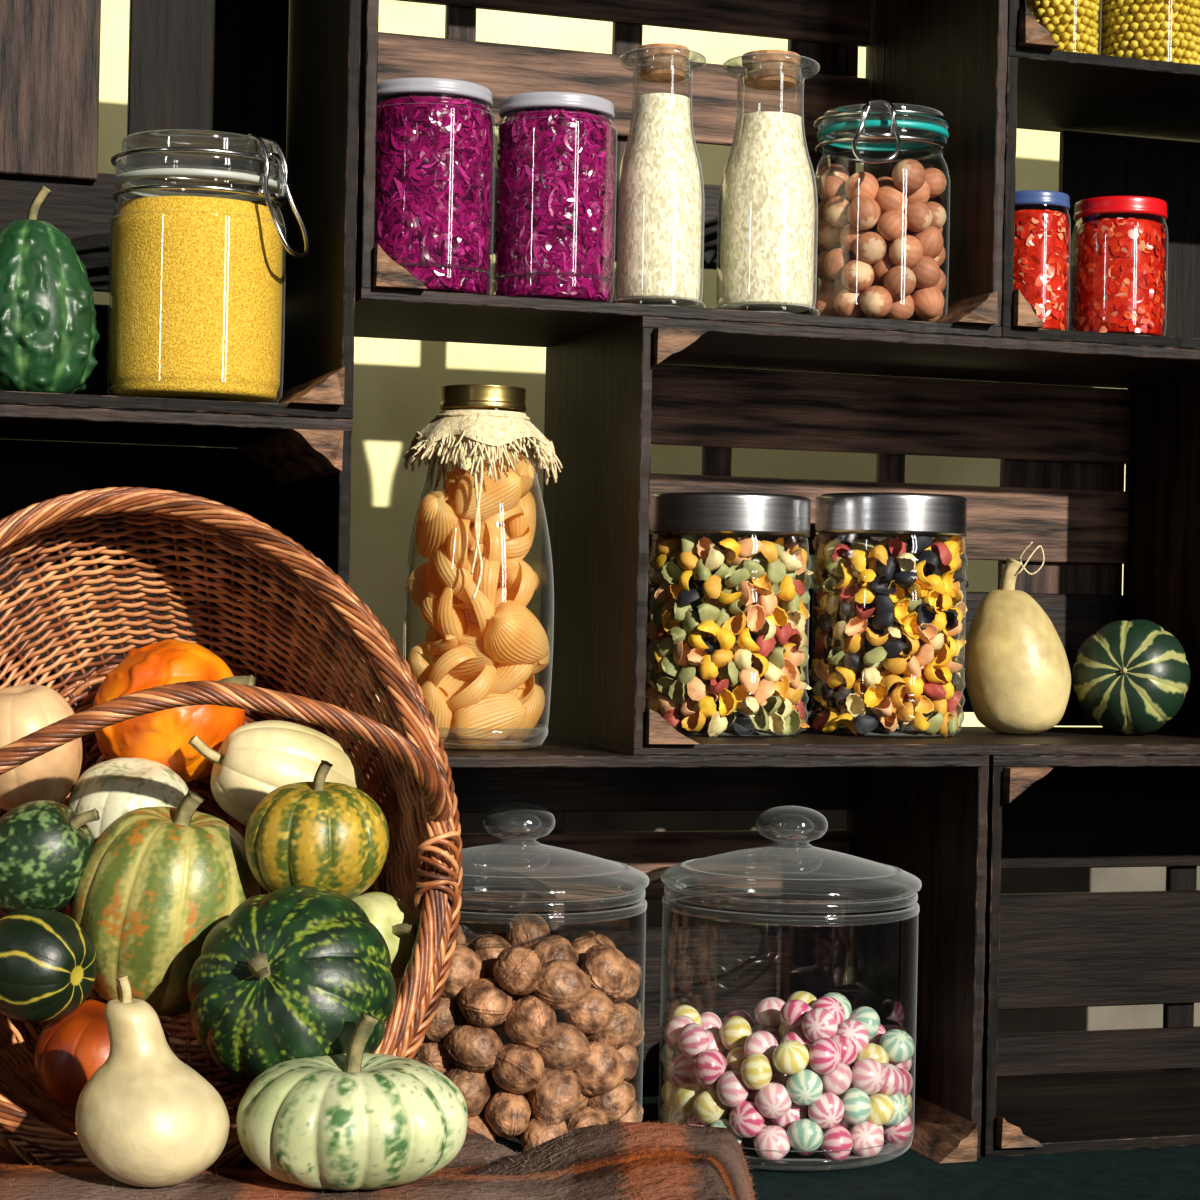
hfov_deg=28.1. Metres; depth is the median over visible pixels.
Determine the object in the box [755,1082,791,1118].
candy
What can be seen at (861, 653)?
pasta piece
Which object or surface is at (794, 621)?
pasta piece
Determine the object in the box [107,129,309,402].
jar
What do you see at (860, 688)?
pasta piece
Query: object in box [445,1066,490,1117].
walnut
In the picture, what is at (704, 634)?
pasta piece
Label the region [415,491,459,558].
shell
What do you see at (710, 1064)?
candy
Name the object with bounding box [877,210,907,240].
hazelnut
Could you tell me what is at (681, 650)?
pasta piece
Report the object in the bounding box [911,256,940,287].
hazelnut
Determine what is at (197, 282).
cornmeal
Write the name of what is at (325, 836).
gourd
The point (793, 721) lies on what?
pasta piece
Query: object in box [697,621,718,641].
pasta piece
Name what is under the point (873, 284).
hazelnut
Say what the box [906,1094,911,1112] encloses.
candy
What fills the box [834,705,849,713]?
pasta piece
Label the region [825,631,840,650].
pasta piece
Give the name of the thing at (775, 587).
pasta piece
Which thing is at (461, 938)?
walnut
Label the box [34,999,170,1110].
pumpkin
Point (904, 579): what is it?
pasta piece
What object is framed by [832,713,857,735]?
pasta piece
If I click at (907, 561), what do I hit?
pasta piece
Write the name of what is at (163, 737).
pumpkin
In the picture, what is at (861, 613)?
pasta piece
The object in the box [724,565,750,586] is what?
pasta piece
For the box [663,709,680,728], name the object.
pasta piece
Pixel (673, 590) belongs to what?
pasta piece
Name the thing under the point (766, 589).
pasta piece
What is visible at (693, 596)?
pasta piece
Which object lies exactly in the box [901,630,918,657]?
pasta piece
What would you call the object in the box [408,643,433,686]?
shell
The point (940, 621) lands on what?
pasta piece
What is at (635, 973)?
walnut
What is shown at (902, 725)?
pasta piece
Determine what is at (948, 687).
pasta piece
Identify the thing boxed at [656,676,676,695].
pasta piece
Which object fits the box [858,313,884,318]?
hazelnut
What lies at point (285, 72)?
wooden crate
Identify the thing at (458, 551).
shell
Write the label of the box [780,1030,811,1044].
candy
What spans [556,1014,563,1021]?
walnut
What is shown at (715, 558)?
pasta piece
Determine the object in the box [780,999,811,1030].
candy
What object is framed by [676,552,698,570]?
pasta piece
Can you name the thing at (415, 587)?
shell
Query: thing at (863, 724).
pasta piece
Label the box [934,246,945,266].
hazelnut
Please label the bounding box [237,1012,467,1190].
pumpkin
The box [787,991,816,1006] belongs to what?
candy
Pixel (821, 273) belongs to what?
hazelnut
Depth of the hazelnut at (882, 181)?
2.66 m
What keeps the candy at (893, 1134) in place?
in the storage jar at (786, 847)
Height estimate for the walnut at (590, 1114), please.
0.055 m
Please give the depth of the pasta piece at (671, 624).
2.68 m
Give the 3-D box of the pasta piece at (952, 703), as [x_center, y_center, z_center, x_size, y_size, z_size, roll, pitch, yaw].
[0.404,0.120,2.756,0.019,0.032,0.022,1,0,-13]
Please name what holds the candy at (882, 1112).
in the storage jar at (786, 847)
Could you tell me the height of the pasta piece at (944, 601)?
0.022 m
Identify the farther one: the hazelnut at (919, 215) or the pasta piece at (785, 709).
the pasta piece at (785, 709)
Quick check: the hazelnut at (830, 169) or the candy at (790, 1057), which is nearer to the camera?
the candy at (790, 1057)
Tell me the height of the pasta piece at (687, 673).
0.030 m
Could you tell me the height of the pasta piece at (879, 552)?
0.024 m
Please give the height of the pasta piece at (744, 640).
0.030 m
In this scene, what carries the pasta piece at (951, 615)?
in the storage jar at (859, 514)
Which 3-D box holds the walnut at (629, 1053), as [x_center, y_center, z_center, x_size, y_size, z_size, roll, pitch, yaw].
[0.019,0.499,2.602,0.050,0.054,0.049,1,0,-18]
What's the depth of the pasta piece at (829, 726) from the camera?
2.74 m
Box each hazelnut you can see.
[812,290,837,315]
[814,217,842,249]
[814,279,834,296]
[815,250,835,280]
[816,164,849,186]
[818,175,845,203]
[818,201,824,219]
[819,246,847,252]
[823,196,850,227]
[823,248,852,278]
[834,279,863,292]
[834,288,862,317]
[839,223,867,252]
[841,259,873,292]
[845,172,878,200]
[847,195,880,229]
[853,232,885,264]
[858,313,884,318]
[859,286,892,318]
[871,226,892,251]
[871,252,894,283]
[872,281,883,286]
[875,185,907,214]
[876,177,893,187]
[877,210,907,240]
[884,266,915,298]
[885,295,913,319]
[889,235,922,268]
[892,159,925,192]
[902,202,932,231]
[905,181,929,204]
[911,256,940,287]
[911,286,943,318]
[912,226,942,258]
[913,310,942,321]
[916,269,945,291]
[925,168,945,197]
[926,201,945,228]
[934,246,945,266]
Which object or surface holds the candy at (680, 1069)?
in the storage jar at (786, 847)
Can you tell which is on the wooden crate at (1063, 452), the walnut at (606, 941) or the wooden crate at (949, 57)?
the wooden crate at (949, 57)
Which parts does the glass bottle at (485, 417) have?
screw lid, thick glass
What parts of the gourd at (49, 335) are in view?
stem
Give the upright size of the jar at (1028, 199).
0.160 m
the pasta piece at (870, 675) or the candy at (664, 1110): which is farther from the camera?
the pasta piece at (870, 675)
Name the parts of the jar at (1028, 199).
screw lid, glass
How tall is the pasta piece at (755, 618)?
0.032 m
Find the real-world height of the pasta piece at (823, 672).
0.030 m
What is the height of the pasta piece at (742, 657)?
0.032 m
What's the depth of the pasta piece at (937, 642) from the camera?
2.72 m
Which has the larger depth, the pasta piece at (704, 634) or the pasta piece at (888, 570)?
the pasta piece at (888, 570)
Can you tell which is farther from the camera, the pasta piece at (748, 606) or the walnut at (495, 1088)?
the pasta piece at (748, 606)
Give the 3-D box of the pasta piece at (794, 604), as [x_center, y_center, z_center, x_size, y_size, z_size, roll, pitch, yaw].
[0.215,0.005,2.692,0.022,0.033,0.020,1,-1,-4]
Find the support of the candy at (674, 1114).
in the storage jar at (786, 847)
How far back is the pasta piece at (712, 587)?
2.64 m
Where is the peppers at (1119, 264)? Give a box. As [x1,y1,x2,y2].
[1072,218,1166,335]
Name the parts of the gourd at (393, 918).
stem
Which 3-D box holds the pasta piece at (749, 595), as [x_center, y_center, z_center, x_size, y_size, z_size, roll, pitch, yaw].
[0.161,-0.007,2.649,0.020,0.028,0.026,1,0,28]
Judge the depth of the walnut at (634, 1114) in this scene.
2.61 m
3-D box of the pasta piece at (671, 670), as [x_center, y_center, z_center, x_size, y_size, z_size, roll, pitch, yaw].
[0.081,0.076,2.676,0.024,0.028,0.022,1,0,13]
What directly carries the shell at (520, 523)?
in the glass bottle at (485, 417)
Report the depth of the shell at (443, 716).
2.53 m
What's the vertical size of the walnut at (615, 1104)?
0.049 m
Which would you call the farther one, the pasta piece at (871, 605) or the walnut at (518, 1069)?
the pasta piece at (871, 605)
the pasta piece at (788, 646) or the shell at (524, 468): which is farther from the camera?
the pasta piece at (788, 646)
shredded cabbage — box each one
[374,95,492,294]
[494,109,615,301]
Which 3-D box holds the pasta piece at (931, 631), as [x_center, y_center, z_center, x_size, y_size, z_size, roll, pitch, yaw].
[0.368,0.038,2.715,0.020,0.023,0.031,1,0,40]
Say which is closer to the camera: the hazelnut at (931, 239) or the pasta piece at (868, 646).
the hazelnut at (931, 239)
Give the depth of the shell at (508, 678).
2.54 m
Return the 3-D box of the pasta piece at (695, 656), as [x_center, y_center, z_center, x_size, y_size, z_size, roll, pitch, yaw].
[0.108,0.061,2.657,0.023,0.022,0.031,1,0,33]
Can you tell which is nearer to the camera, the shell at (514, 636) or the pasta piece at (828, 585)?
the shell at (514, 636)
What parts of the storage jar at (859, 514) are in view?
steel lid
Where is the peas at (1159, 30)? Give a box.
[1100,0,1199,64]
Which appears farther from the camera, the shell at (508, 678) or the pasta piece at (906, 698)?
the pasta piece at (906, 698)
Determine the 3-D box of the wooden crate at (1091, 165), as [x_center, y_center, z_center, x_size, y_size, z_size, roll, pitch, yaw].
[0.718,-0.434,2.886,0.686,0.306,0.366,1,0,-18]
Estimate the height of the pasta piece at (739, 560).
0.020 m
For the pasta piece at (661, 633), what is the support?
in the storage jar at (754, 515)
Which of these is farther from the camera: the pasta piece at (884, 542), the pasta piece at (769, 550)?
the pasta piece at (884, 542)
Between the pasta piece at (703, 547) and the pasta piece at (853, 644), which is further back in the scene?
the pasta piece at (853, 644)
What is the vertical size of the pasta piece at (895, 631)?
0.024 m
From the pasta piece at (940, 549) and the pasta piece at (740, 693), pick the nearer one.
the pasta piece at (740, 693)
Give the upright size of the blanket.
0.165 m
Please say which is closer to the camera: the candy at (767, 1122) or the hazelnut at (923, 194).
the candy at (767, 1122)
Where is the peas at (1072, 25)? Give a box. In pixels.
[1027,0,1099,53]
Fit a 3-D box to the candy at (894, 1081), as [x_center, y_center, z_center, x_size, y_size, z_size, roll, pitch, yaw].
[0.309,0.518,2.591,0.039,0.035,0.038,1,0,-34]
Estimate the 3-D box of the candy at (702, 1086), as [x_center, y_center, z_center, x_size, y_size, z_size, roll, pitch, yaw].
[0.123,0.517,2.604,0.039,0.039,0.034,1,0,42]
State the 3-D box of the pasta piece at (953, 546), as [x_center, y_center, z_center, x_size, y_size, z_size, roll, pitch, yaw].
[0.402,-0.056,2.750,0.021,0.026,0.031,1,0,30]
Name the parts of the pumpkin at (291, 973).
stem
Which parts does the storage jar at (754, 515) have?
steel lid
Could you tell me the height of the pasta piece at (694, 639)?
0.031 m
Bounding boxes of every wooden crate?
[0,0,360,419]
[0,404,352,1094]
[346,736,988,1162]
[354,0,1007,346]
[538,316,1199,754]
[980,755,1199,1156]
[1000,57,1199,349]
[1007,0,1199,142]
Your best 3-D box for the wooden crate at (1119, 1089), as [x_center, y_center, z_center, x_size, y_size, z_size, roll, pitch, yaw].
[0.699,0.395,2.891,0.686,0.439,0.377,1,0,-18]
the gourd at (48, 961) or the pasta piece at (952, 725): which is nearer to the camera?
the gourd at (48, 961)
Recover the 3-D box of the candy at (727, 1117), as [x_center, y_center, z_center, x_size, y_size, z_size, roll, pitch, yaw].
[0.142,0.552,2.597,0.039,0.039,0.034,1,0,-9]
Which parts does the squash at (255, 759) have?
stem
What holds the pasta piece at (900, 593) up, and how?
in the storage jar at (859, 514)
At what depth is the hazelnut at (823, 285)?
2.68 m
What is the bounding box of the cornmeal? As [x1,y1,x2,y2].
[110,196,282,402]
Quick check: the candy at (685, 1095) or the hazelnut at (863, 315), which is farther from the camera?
the hazelnut at (863, 315)
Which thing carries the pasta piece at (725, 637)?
in the storage jar at (754, 515)
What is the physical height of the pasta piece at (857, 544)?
0.024 m
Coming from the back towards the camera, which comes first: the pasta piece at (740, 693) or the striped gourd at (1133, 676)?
the striped gourd at (1133, 676)
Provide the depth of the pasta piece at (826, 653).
2.76 m
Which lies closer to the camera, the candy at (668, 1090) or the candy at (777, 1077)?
the candy at (777, 1077)
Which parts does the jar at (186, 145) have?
glass lid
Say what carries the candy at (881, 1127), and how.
in the storage jar at (786, 847)
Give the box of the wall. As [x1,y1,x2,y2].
[12,0,1125,735]
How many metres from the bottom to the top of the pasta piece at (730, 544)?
0.027 m
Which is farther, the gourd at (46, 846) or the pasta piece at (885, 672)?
the pasta piece at (885, 672)
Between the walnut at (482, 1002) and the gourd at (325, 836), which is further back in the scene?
the walnut at (482, 1002)
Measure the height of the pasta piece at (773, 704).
0.025 m
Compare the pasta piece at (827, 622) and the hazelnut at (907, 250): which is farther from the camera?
the pasta piece at (827, 622)
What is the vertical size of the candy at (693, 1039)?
0.039 m
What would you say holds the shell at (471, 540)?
in the glass bottle at (485, 417)
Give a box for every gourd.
[0,185,99,393]
[0,800,99,914]
[0,909,96,1022]
[68,758,188,839]
[72,790,259,1015]
[75,975,229,1186]
[245,760,388,898]
[351,892,418,978]
[963,542,1070,733]
[1072,619,1189,734]
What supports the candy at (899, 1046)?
in the storage jar at (786, 847)
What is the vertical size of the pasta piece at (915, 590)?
0.022 m
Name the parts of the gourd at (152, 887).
stem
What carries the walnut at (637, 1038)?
in the storage jar at (516, 840)
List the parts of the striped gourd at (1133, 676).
stem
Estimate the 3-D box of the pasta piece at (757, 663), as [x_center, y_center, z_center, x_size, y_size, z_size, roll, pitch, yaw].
[0.177,0.074,2.654,0.020,0.032,0.023,1,0,14]
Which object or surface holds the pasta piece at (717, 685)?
in the storage jar at (754, 515)
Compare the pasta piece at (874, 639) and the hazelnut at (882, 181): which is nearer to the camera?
the hazelnut at (882, 181)
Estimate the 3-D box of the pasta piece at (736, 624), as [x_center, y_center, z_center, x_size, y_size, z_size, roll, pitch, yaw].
[0.150,0.026,2.648,0.027,0.028,0.020,1,0,27]
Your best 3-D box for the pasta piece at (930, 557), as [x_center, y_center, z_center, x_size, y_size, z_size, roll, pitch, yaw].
[0.370,-0.044,2.717,0.022,0.026,0.029,1,0,-24]
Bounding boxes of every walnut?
[413,1039,455,1074]
[425,997,464,1042]
[441,944,485,1001]
[444,1021,503,1072]
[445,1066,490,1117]
[456,924,466,944]
[458,978,512,1027]
[467,934,492,946]
[467,1115,494,1140]
[468,935,510,979]
[479,1083,501,1118]
[485,1090,530,1138]
[490,1019,512,1044]
[492,1042,544,1093]
[493,946,542,994]
[505,995,555,1048]
[506,911,550,947]
[511,992,533,1002]
[520,1115,567,1150]
[527,1066,580,1124]
[533,935,578,965]
[533,959,590,1009]
[536,1022,591,1070]
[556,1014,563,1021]
[559,987,615,1033]
[565,1091,588,1120]
[566,1105,607,1131]
[570,931,603,968]
[573,1041,626,1095]
[581,944,629,995]
[585,1003,635,1049]
[587,1081,635,1123]
[591,932,616,948]
[608,958,641,1001]
[612,1100,643,1123]
[613,1001,644,1046]
[618,1041,638,1081]
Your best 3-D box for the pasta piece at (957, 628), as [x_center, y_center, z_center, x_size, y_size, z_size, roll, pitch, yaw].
[0.403,0.031,2.753,0.027,0.026,0.024,1,0,20]
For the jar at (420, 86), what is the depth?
2.45 m
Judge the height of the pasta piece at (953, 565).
0.024 m
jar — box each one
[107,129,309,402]
[377,77,494,292]
[460,803,648,1121]
[492,91,616,299]
[646,492,810,735]
[658,806,921,1171]
[809,492,967,736]
[811,99,952,314]
[1015,190,1070,329]
[1070,196,1167,335]
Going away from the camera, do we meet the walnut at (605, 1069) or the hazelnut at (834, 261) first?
the walnut at (605, 1069)
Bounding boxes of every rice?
[617,93,701,306]
[720,111,814,312]
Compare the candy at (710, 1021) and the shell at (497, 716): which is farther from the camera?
the candy at (710, 1021)
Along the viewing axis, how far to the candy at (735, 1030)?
2.60 m
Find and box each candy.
[660,1043,681,1068]
[660,1103,671,1122]
[661,1080,676,1108]
[663,1068,667,1081]
[664,1015,694,1049]
[666,1107,688,1124]
[667,1053,696,1087]
[671,1005,701,1025]
[674,1083,703,1116]
[678,1023,708,1059]
[685,1115,709,1125]
[693,1089,728,1124]
[694,1049,726,1085]
[697,1079,716,1090]
[700,1012,721,1034]
[706,1031,724,1054]
[710,1119,741,1144]
[716,1070,748,1107]
[721,1016,751,1050]
[722,1010,753,1027]
[724,1049,729,1058]
[725,1107,731,1118]
[726,1046,744,1072]
[729,1100,764,1137]
[741,1053,771,1089]
[744,1031,777,1062]
[746,1088,757,1101]
[750,1118,773,1142]
[751,1025,761,1032]
[753,1026,780,1041]
[754,997,784,1027]
[754,1125,790,1160]
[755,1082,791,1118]
[770,1062,789,1086]
[771,1101,806,1130]
[772,1040,808,1074]
[778,1022,789,1039]
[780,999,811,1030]
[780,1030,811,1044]
[786,1069,822,1105]
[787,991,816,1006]
[787,1119,822,1152]
[795,1147,819,1155]
[802,1008,837,1042]
[804,1044,818,1074]
[808,1037,840,1074]
[808,1092,843,1128]
[811,996,844,1023]
[818,1062,851,1095]
[821,1118,849,1129]
[821,1124,852,1161]
[822,992,851,1020]
[829,1035,856,1065]
[836,1019,868,1053]
[838,1083,853,1098]
[841,1088,870,1124]
[848,1006,879,1039]
[848,1124,883,1134]
[849,1121,883,1157]
[851,1058,885,1094]
[854,1043,888,1063]
[866,1093,894,1125]
[868,1024,885,1044]
[877,1063,903,1095]
[879,1029,914,1062]
[882,1115,912,1142]
[884,1092,907,1126]
[889,1057,911,1070]
[898,1068,912,1097]
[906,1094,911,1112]
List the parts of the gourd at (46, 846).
stem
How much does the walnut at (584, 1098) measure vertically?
0.056 m
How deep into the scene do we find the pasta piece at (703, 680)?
2.68 m
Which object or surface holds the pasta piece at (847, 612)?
in the storage jar at (859, 514)
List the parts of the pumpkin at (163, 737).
stem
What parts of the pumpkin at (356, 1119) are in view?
stem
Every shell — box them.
[407,562,437,608]
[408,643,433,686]
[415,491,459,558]
[421,592,465,654]
[421,680,453,741]
[423,547,473,609]
[429,646,495,711]
[432,621,497,680]
[437,581,495,643]
[445,466,466,509]
[447,516,505,569]
[448,712,457,738]
[451,692,526,748]
[455,461,521,521]
[468,525,489,569]
[472,504,532,559]
[474,553,535,606]
[484,600,548,664]
[490,663,534,703]
[495,585,517,608]
[497,449,534,498]
[498,537,538,591]
[505,683,544,741]
[508,491,535,538]
[531,648,549,674]
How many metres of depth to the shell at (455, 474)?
2.56 m
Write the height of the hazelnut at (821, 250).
0.034 m
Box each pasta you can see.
[646,532,813,731]
[808,533,968,731]
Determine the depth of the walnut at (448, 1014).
2.51 m
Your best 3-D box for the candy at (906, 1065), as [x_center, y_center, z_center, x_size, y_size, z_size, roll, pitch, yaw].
[0.327,0.511,2.664,0.039,0.034,0.039,1,0,-9]
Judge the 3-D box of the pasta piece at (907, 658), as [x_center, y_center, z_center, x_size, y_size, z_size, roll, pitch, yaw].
[0.339,0.058,2.727,0.021,0.022,0.032,1,0,-36]
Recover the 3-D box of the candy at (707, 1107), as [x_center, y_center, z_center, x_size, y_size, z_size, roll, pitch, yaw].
[0.119,0.543,2.572,0.039,0.038,0.035,1,0,-26]
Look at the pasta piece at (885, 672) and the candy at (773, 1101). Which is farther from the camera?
the pasta piece at (885, 672)
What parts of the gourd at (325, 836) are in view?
stem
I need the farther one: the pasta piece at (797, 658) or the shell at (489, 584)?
the pasta piece at (797, 658)
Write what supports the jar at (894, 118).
in the wooden crate at (949, 57)
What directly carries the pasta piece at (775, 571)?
in the storage jar at (754, 515)
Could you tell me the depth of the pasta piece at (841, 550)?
2.74 m
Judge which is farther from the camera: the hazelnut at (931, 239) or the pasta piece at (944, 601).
the pasta piece at (944, 601)
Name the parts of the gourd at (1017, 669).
stem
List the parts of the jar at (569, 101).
screw lid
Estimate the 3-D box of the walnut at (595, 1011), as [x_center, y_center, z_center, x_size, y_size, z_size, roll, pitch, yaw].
[-0.013,0.434,2.540,0.062,0.049,0.049,1,0,-9]
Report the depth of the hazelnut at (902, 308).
2.63 m
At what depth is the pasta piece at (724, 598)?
2.64 m
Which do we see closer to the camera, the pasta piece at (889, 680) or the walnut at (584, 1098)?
the walnut at (584, 1098)
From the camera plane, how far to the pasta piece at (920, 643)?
2.73 m
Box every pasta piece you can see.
[654,578,670,604]
[654,648,664,673]
[655,637,673,656]
[656,539,679,557]
[656,622,671,641]
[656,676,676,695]
[657,694,679,714]
[661,562,682,585]
[661,599,674,620]
[661,655,681,678]
[662,610,681,636]
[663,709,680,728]
[668,579,688,602]
[668,680,688,703]
[669,548,681,569]
[670,626,688,644]
[671,599,692,621]
[673,641,691,666]
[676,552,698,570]
[677,589,705,606]
[677,663,698,686]
[678,711,682,729]
[679,570,692,590]
[680,532,698,554]
[680,697,698,715]
[681,710,705,731]
[682,608,700,633]
[685,648,707,665]
[687,676,707,700]
[688,630,707,650]
[692,558,710,580]
[693,580,703,593]
[693,701,710,723]
[696,603,719,621]
[696,692,716,719]
[697,536,713,558]
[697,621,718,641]
[698,665,707,681]
[699,655,718,679]
[700,621,707,639]
[701,594,726,608]
[703,575,721,598]
[703,636,720,653]
[704,544,724,570]
[705,716,730,731]
[706,686,719,701]
[707,711,727,736]
[710,648,733,668]
[710,675,728,693]
[714,563,729,581]
[715,607,734,626]
[715,700,719,710]
[716,626,735,649]
[718,584,741,603]
[719,538,739,562]
[719,659,738,686]
[719,688,736,716]
[721,581,737,593]
[722,533,738,549]
[722,611,745,635]
[724,551,751,566]
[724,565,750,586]
[727,708,737,727]
[729,598,746,616]
[730,642,739,654]
[732,683,749,709]
[732,711,754,735]
[733,648,751,669]
[737,626,759,651]
[738,537,763,557]
[738,581,757,605]
[738,667,759,693]
[738,696,758,715]
[742,559,763,579]
[743,603,756,625]
[746,604,765,632]
[749,706,769,730]
[751,554,766,571]
[751,571,772,594]
[751,652,768,677]
[753,630,762,636]
[754,679,775,706]
[755,633,775,659]
[756,594,774,617]
[757,542,783,557]
[758,581,780,595]
[761,540,776,565]
[761,618,775,640]
[761,662,781,682]
[761,712,785,733]
[763,695,781,716]
[766,558,785,584]
[766,606,787,626]
[766,647,785,668]
[772,590,777,605]
[773,675,789,701]
[774,622,791,646]
[775,695,791,721]
[777,575,795,600]
[778,550,802,571]
[778,658,797,682]
[782,591,799,617]
[783,643,795,659]
[783,709,800,735]
[785,571,796,579]
[786,610,800,628]
[786,688,803,703]
[787,628,800,652]
[789,649,805,665]
[789,666,799,688]
[791,548,805,574]
[815,658,834,682]
[818,612,840,631]
[820,685,836,707]
[821,575,841,592]
[822,645,837,667]
[822,707,841,732]
[824,539,840,558]
[824,556,847,577]
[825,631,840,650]
[826,594,850,614]
[827,672,844,690]
[828,647,847,665]
[832,543,851,562]
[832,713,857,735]
[833,563,853,589]
[833,621,846,639]
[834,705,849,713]
[835,666,855,688]
[835,682,853,708]
[838,599,855,622]
[839,580,860,602]
[840,634,864,653]
[841,653,867,672]
[844,616,868,635]
[845,693,865,717]
[847,633,865,649]
[848,550,867,571]
[851,539,874,555]
[851,556,867,576]
[853,714,878,733]
[854,586,877,603]
[854,678,866,699]
[855,650,865,657]
[856,603,874,619]
[857,569,875,587]
[861,666,881,689]
[863,646,886,666]
[863,700,878,719]
[864,627,882,635]
[864,683,885,707]
[865,603,875,615]
[865,638,881,652]
[866,627,890,645]
[867,616,883,633]
[868,545,887,565]
[868,557,877,572]
[870,575,896,594]
[870,697,892,716]
[871,692,890,713]
[872,612,894,628]
[875,538,889,546]
[875,572,891,586]
[875,590,893,614]
[876,555,895,582]
[879,713,897,732]
[880,669,893,682]
[882,640,908,658]
[882,675,906,696]
[883,624,902,640]
[883,657,906,673]
[885,706,899,723]
[887,580,905,605]
[888,538,907,565]
[891,685,905,709]
[892,571,916,589]
[893,559,900,574]
[893,598,909,625]
[896,553,915,571]
[897,702,913,722]
[899,721,910,732]
[900,648,909,660]
[901,612,918,639]
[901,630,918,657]
[902,674,923,699]
[902,693,914,712]
[903,655,920,678]
[905,534,931,552]
[905,592,922,612]
[908,581,928,599]
[910,641,922,658]
[910,711,928,731]
[911,695,933,713]
[914,560,931,585]
[915,623,937,643]
[915,644,933,668]
[916,550,938,572]
[916,603,936,629]
[920,673,925,692]
[921,574,945,594]
[922,589,939,613]
[922,711,931,716]
[923,563,938,576]
[923,633,943,650]
[923,681,945,699]
[924,656,944,683]
[925,711,943,734]
[928,698,946,716]
[930,542,951,565]
[931,608,946,632]
[933,643,950,667]
[935,666,951,682]
[936,594,952,610]
[936,712,953,737]
[938,629,948,644]
[939,556,956,574]
[939,564,948,575]
[940,569,954,596]
[941,676,953,700]
[942,619,962,636]
[943,540,959,556]
[943,609,957,628]
[946,658,962,674]
[947,636,957,657]
[947,691,961,716]
[947,712,957,735]
[951,579,962,602]
[951,673,962,690]
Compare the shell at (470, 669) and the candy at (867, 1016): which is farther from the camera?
the candy at (867, 1016)
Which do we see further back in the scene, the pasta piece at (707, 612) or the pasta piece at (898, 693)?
the pasta piece at (898, 693)
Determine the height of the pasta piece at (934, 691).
0.025 m
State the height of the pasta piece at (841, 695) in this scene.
0.032 m
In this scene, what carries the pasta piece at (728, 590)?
in the storage jar at (754, 515)
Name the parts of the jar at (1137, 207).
screw lid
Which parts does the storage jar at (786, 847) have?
glass lid, glass knob, thick glass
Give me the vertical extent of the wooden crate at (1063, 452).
0.456 m
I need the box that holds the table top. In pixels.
[495,1096,1199,1199]
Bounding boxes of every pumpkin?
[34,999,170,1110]
[93,639,255,782]
[188,885,395,1083]
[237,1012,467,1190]
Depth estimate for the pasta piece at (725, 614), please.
2.65 m
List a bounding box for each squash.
[0,684,81,810]
[188,720,364,825]
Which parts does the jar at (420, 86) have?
screw lid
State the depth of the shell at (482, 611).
2.52 m
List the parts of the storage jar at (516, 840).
glass knob, glass lid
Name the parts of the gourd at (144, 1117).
stem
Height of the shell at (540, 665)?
0.062 m
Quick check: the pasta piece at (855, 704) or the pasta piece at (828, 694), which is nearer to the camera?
the pasta piece at (855, 704)
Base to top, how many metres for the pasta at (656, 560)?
0.229 m
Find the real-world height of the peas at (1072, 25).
0.150 m
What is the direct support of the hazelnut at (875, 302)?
in the jar at (894, 118)
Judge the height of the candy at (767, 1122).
0.035 m
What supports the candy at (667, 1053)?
in the storage jar at (786, 847)
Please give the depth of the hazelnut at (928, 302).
2.63 m
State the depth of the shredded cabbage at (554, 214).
2.49 m
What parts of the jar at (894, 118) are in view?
glass lid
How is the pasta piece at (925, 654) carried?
in the storage jar at (859, 514)
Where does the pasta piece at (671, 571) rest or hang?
in the storage jar at (754, 515)
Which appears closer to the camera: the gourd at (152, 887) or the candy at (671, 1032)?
the gourd at (152, 887)
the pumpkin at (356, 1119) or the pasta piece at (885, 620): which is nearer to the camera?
the pumpkin at (356, 1119)
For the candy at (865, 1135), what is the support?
in the storage jar at (786, 847)
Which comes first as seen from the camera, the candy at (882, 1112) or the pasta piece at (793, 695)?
the candy at (882, 1112)
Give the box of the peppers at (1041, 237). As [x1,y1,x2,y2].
[1013,209,1069,329]
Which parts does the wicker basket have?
handle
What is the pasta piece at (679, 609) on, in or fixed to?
in the storage jar at (754, 515)
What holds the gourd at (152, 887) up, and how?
in the wicker basket
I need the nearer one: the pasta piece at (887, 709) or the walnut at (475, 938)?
the walnut at (475, 938)
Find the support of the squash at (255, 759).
in the wicker basket
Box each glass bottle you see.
[403,384,562,748]
[612,43,706,307]
[714,50,819,314]
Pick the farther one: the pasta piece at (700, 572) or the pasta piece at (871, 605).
the pasta piece at (871, 605)
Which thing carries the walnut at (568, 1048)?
in the storage jar at (516, 840)
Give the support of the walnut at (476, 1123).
in the storage jar at (516, 840)
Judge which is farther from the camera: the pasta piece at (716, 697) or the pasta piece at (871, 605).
the pasta piece at (871, 605)
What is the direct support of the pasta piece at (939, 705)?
in the storage jar at (859, 514)
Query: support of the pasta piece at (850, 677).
in the storage jar at (859, 514)
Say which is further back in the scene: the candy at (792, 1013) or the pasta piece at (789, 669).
the pasta piece at (789, 669)
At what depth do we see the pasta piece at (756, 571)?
2.64 m
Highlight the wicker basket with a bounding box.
[0,487,462,1168]
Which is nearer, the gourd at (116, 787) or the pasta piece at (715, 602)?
the gourd at (116, 787)
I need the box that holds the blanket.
[0,1119,758,1199]
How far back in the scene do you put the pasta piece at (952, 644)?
2.74 m
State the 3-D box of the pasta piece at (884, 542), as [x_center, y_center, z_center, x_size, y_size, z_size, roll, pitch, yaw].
[0.321,-0.055,2.748,0.020,0.032,0.021,1,0,36]

